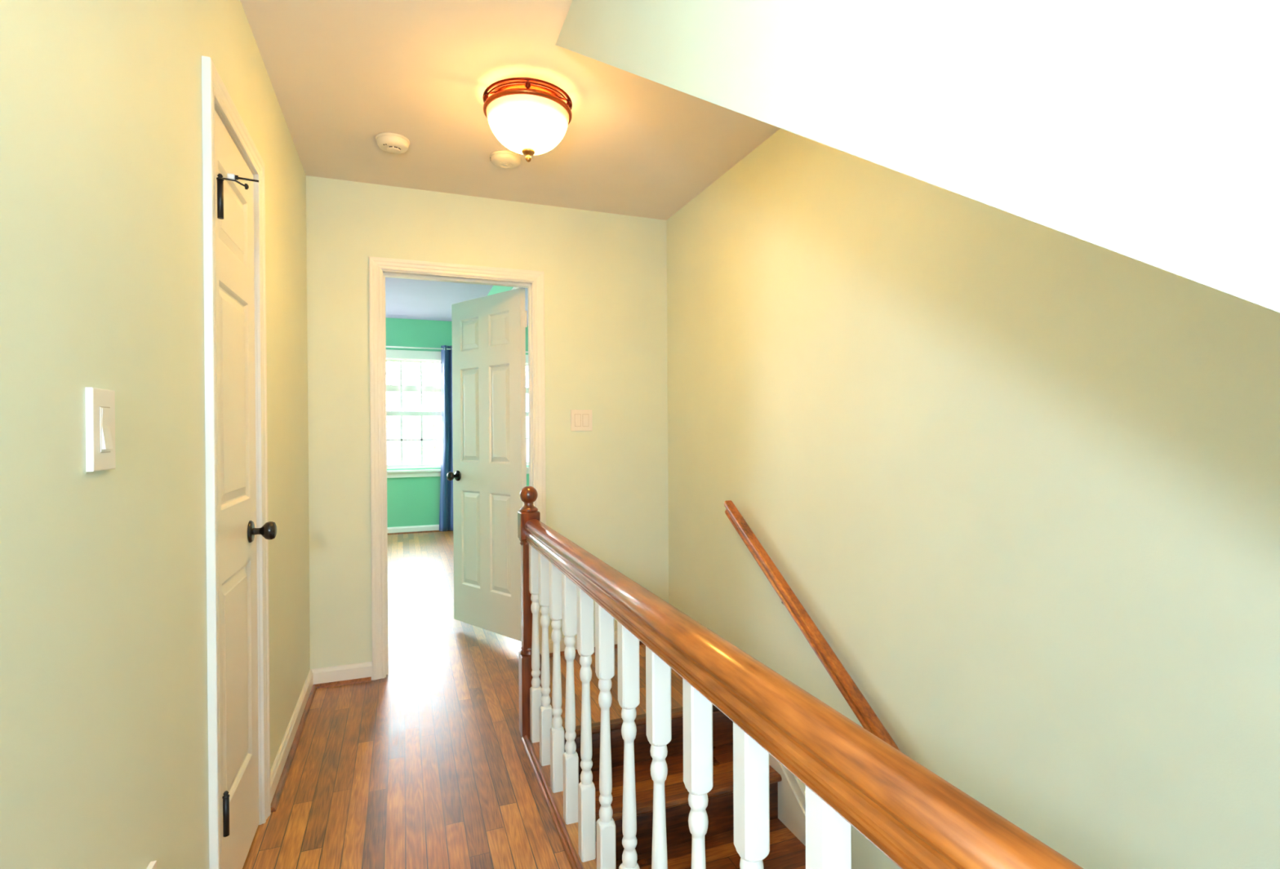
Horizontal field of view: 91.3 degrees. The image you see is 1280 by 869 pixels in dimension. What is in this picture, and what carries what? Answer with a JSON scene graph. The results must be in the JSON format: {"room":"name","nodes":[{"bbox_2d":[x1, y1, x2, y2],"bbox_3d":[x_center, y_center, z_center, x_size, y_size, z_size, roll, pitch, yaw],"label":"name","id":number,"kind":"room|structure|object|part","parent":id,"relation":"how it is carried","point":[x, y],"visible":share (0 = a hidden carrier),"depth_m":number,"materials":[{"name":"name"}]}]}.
{"room":"upstairs hallway","nodes":[
{"label":"upstairs hallway","id":0,"kind":"room"},
{"bbox_2d":[0,0,310,868],"bbox_3d":[-0.645,-0.005,0.280,0.160,2.464,5.781,0,0,-21],"label":"wall","id":1,"kind":"structure","parent":0,"point":[104,699],"depth_m":1.00,"materials":[{"name":"yellow paint"}]},
{"bbox_2d":[85,387,115,471],"bbox_3d":[-0.800,-0.007,0.934,0.014,0.121,0.075,0,0,-21],"label":"light switch","id":2,"kind":"object","parent":1,"relation":"attached to","point":[100,403],"visible":1,"depth_m":0.92,"materials":[{"name":"beige plastic"}]},
{"bbox_3d":[-0.800,-0.007,0.934,0.002,0.068,0.035,0,0,-21],"label":"rocker frame","id":3,"kind":"part","parent":2,"relation":"part of","materials":[{"name":"white plastic"}]},
{"bbox_2d":[146,860,156,868],"bbox_3d":[-0.851,0.819,1.080,0.010,0.120,0.072,0,0,-21],"label":"wall outlet","id":4,"kind":"object","parent":1,"relation":"attached to","point":[153,865],"visible":1,"depth_m":1.10,"materials":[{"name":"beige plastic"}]},
{"bbox_2d":[201,55,271,868],"bbox_3d":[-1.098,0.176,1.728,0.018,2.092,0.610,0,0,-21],"label":"trim","id":5,"kind":"structure","parent":1,"relation":"attached to","point":[214,90],"depth_m":1.46,"materials":[{"name":"white wood"}]},
{"bbox_2d":[214,109,276,868],"bbox_3d":[-1.077,0.205,1.731,0.138,2.022,0.501,0,0,-21],"label":"door","id":6,"kind":"structure","parent":1,"relation":"in","point":[234,197],"depth_m":1.73,"materials":[{"name":"white paint"}]},
{"bbox_3d":[-1.130,0.290,1.880,0.066,0.055,0.055,0,0,-21],"label":"knob","id":7,"kind":"part","parent":6,"relation":"part of","materials":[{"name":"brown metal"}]},
{"bbox_2d":[270,669,313,802],"bbox_3d":[-0.556,1.182,0.316,0.014,0.088,5.781,0,0,-21],"label":"baseboard","id":8,"kind":"structure","parent":1,"relation":"attached to","point":[279,762],"depth_m":2.40,"materials":[{"name":"white wood"}]},
{"bbox_2d":[385,317,452,527],"bbox_3d":[-3.742,-0.095,7.382,3.650,2.614,0.180,0,0,-21],"label":"wall","id":9,"kind":"structure","parent":0,"point":[411,501],"depth_m":7.66,"materials":[{"name":"green paint"}]},
{"bbox_2d":[387,524,439,533],"bbox_3d":[-3.715,1.169,7.292,3.416,0.085,0.014,0,0,-21],"label":"baseboard","id":10,"kind":"structure","parent":9,"relation":"attached to","point":[430,527],"depth_m":7.64,"materials":[{"name":"white wood"}]},
{"bbox_2d":[386,349,441,478],"bbox_3d":[-2.809,-0.252,7.699,0.910,1.548,0.210,0,0,-21],"label":"window","id":11,"kind":"structure","parent":9,"relation":"in","point":[413,378],"depth_m":7.70,"materials":[{"name":"clear glass"}]},
{"bbox_3d":[-2.787,-0.296,7.638,0.880,1.460,0.020,0,0,-21],"label":"casing","id":12,"kind":"part","parent":11,"relation":"part of","materials":[{"name":"white wood"}]},
{"bbox_3d":[-2.824,-0.570,7.730,0.726,0.687,0.030,0,0,-21],"label":"sash","id":13,"kind":"part","parent":11,"relation":"part of","materials":[{"name":"white glass"}]},
{"bbox_3d":[-2.824,-0.579,7.730,0.698,0.625,0.004,0,0,-21],"label":"glass pane","id":14,"kind":"part","parent":11,"relation":"part of","materials":[{"name":"white"}]},
{"bbox_3d":[-2.804,0.060,7.691,0.726,0.685,0.030,0,0,-21],"label":"sash","id":15,"kind":"part","parent":11,"relation":"part of","materials":[{"name":"white glass"}]},
{"bbox_3d":[-2.804,0.068,7.691,0.698,0.598,0.004,0,0,-21],"label":"glass pane","id":16,"kind":"part","parent":11,"relation":"part of","materials":[{"name":"white"}]},
{"bbox_2d":[386,346,451,350],"bbox_3d":[-2.774,-1.052,7.595,1.365,0.040,0.105,0,0,-21],"label":"curtain rod","id":17,"kind":"object","parent":9,"relation":"attached to","point":[386,346],"visible":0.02,"depth_m":7.58,"materials":[{"name":"silver metal"}]},
{"bbox_2d":[439,345,453,531],"bbox_3d":[-2.315,0.047,7.735,0.338,2.285,0.070,0,0,-21],"label":"curtain","id":18,"kind":"object","parent":17,"relation":"hanging from","point":[446,513],"visible":0.47,"depth_m":7.71,"materials":[{"name":"blue fabric"}]},
{"bbox_2d":[387,530,453,534],"bbox_3d":[-3.710,1.203,7.277,3.416,0.017,0.017,0,0,-21],"label":"trim","id":19,"kind":"structure","parent":9,"relation":"attached to","point":[428,531],"depth_m":7.64,"materials":[{"name":"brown wood"}]},
{"bbox_2d":[385,277,493,321],"bbox_3d":[-2.910,-1.447,5.117,3.416,0.100,4.640,0,0,-21],"label":"ceiling","id":20,"kind":"structure","parent":0,"point":[405,299],"depth_m":6.41,"materials":[{"name":"white paint"}]},
{"bbox_2d":[242,531,683,868],"bbox_3d":[-1.544,1.347,2.487,4.059,0.250,10.540,0,0,-21],"label":"floor","id":21,"kind":"structure","parent":0,"point":[425,764],"depth_m":2.36,"materials":[{"name":"brown wood"}]},
{"bbox_2d":[521,735,596,868],"bbox_3d":[0.075,1.331,1.193,0.100,0.253,2.870,0,0,-21],"label":"trim","id":22,"kind":"structure","parent":21,"relation":"on","point":[572,857],"depth_m":2.01,"materials":[{"name":"brown wood"}]},
{"bbox_2d":[563,704,805,868],"bbox_3d":[0.656,2.449,1.090,0.935,2.471,3.484,0,0,-21],"label":"staircase","id":23,"kind":"structure","parent":21,"relation":"attached to","point":[787,851],"depth_m":2.48,"materials":[{"name":"brown wood"}]},
{"bbox_2d":[517,486,1084,868],"bbox_3d":[0.066,0.715,1.218,0.086,1.005,2.927,0,0,-21],"label":"stair railing","id":24,"kind":"object","parent":21,"relation":"on","point":[851,776],"visible":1,"depth_m":1.09,"materials":[{"name":"brown wood"}]},
{"bbox_3d":[-0.449,0.763,2.545,0.080,0.903,0.080,0,0,-21],"label":"newel post","id":25,"kind":"part","parent":24,"relation":"part of","materials":[{"name":"brown wood"}]},
{"bbox_2d":[306,175,668,669],"bbox_3d":[-0.737,-0.095,3.395,2.163,2.614,0.109,0,0,-21],"label":"wall","id":26,"kind":"structure","parent":0,"point":[606,273],"depth_m":3.41,"materials":[{"name":"yellow paint"}]},
{"bbox_2d":[368,256,546,680],"bbox_3d":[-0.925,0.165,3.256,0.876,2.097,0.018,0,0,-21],"label":"trim","id":27,"kind":"structure","parent":26,"relation":"attached to","point":[376,264],"depth_m":3.12,"materials":[{"name":"white wood"}]},
{"bbox_2d":[271,640,644,812],"bbox_3d":[-0.517,1.205,2.844,1.855,0.017,1.056,0,0,-21],"label":"trim","id":28,"kind":"structure","parent":26,"relation":"attached to","point":[276,798],"depth_m":2.58,"materials":[{"name":"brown wood"}]},
{"bbox_2d":[311,631,617,684],"bbox_3d":[-0.707,1.168,3.344,1.883,0.088,0.014,0,0,-21],"label":"baseboard","id":29,"kind":"structure","parent":26,"relation":"attached to","point":[361,670],"depth_m":3.06,"materials":[{"name":"white wood"}]},
{"bbox_2d":[446,288,527,641],"bbox_3d":[-0.905,0.172,3.727,0.688,1.980,0.174,0,0,41],"label":"door","id":30,"kind":"structure","parent":26,"relation":"in","point":[488,476],"depth_m":3.69,"materials":[{"name":"white paint"}]},
{"bbox_3d":[-1.159,0.257,3.874,0.055,0.055,0.066,0,0,41],"label":"knob","id":31,"kind":"part","parent":30,"relation":"part of","materials":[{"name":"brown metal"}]},
{"bbox_2d":[570,409,592,431],"bbox_3d":[-0.325,-0.079,3.486,0.122,0.118,0.014,0,0,-21],"label":"light switch","id":32,"kind":"object","parent":26,"relation":"attached to","point":[580,420],"visible":1,"depth_m":3.48,"materials":[{"name":"beige plastic"}]},
{"bbox_2d":[487,285,513,295],"bbox_3d":[-1.240,-0.103,5.701,0.100,2.614,4.740,0,0,-21],"label":"wall","id":33,"kind":"structure","parent":0,"point":[495,289],"depth_m":5.62,"materials":[{"name":"green paint"}]},
{"bbox_2d":[511,287,528,486],"bbox_3d":[-0.887,0.042,4.611,0.016,2.330,1.490,0,0,-21],"label":"trim","id":34,"kind":"structure","parent":33,"relation":"in","point":[513,288],"depth_m":4.33,"materials":[{"name":"white wood"}]},
{"bbox_2d":[240,0,780,220],"bbox_3d":[0.302,-1.295,0.636,1.883,0.100,5.781,0,0,-21],"label":"ceiling","id":35,"kind":"structure","parent":0,"point":[343,74],"depth_m":2.39,"materials":[{"name":"white paint"}]},
{"bbox_2d":[375,132,409,154],"bbox_3d":[-1.044,-1.220,2.644,0.134,0.052,0.134,0,0,-21],"label":"smoke detector","id":36,"kind":"object","parent":35,"relation":"attached to","point":[392,143],"visible":1,"depth_m":2.61,"materials":[{"name":"beige plastic"}]},
{"bbox_2d":[489,150,521,168],"bbox_3d":[-0.605,-1.231,2.819,0.142,0.038,0.142,0,0,-21],"label":"smoke detector","id":37,"kind":"object","parent":35,"relation":"attached to","point":[504,159],"visible":1,"depth_m":2.78,"materials":[{"name":"beige plastic"}]},
{"bbox_2d":[482,77,572,162],"bbox_3d":[-0.413,-1.127,2.309,0.326,0.242,0.325,0,0,-21],"label":"ceiling light","id":38,"kind":"object","parent":35,"relation":"attached to","point":[529,117],"visible":1,"depth_m":2.21,"materials":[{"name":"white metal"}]},
{"bbox_3d":[-0.412,-1.115,2.309,0.300,0.132,0.300,0,0,-21],"label":"lamp shade","id":39,"kind":"part","parent":38,"relation":"part of","materials":[{"name":"white glass"}]},
{"bbox_2d":[555,0,1279,312],"bbox_3d":[0.609,-0.478,1.098,0.992,1.542,2.322,0,0,-21],"label":"sloped ceiling","id":40,"kind":"structure","parent":0,"point":[1148,131],"depth_m":0.49,"materials":[{"name":"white paint"}]},
{"bbox_2d":[666,128,1279,868],"bbox_3d":[1.264,1.309,1.008,0.140,5.124,5.781,0,0,-21],"label":"wall","id":41,"kind":"structure","parent":0,"point":[1020,477],"depth_m":1.66,"materials":[{"name":"yellow paint"}]},
{"bbox_2d":[768,753,805,846],"bbox_3d":[1.197,2.771,0.992,0.018,3.454,4.192,0,0,-21],"label":"trim","id":42,"kind":"structure","parent":41,"relation":"attached to","point":[791,795],"depth_m":2.50,"materials":[{"name":"white wood"}]},
{"bbox_2d":[724,500,901,751],"bbox_3d":[1.044,1.436,1.288,0.075,2.254,3.460,0,0,-21],"label":"wall handrail","id":43,"kind":"object","parent":41,"relation":"attached to","point":[868,718],"visible":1,"depth_m":2.30,"materials":[{"name":"brown wood"}]}
]}

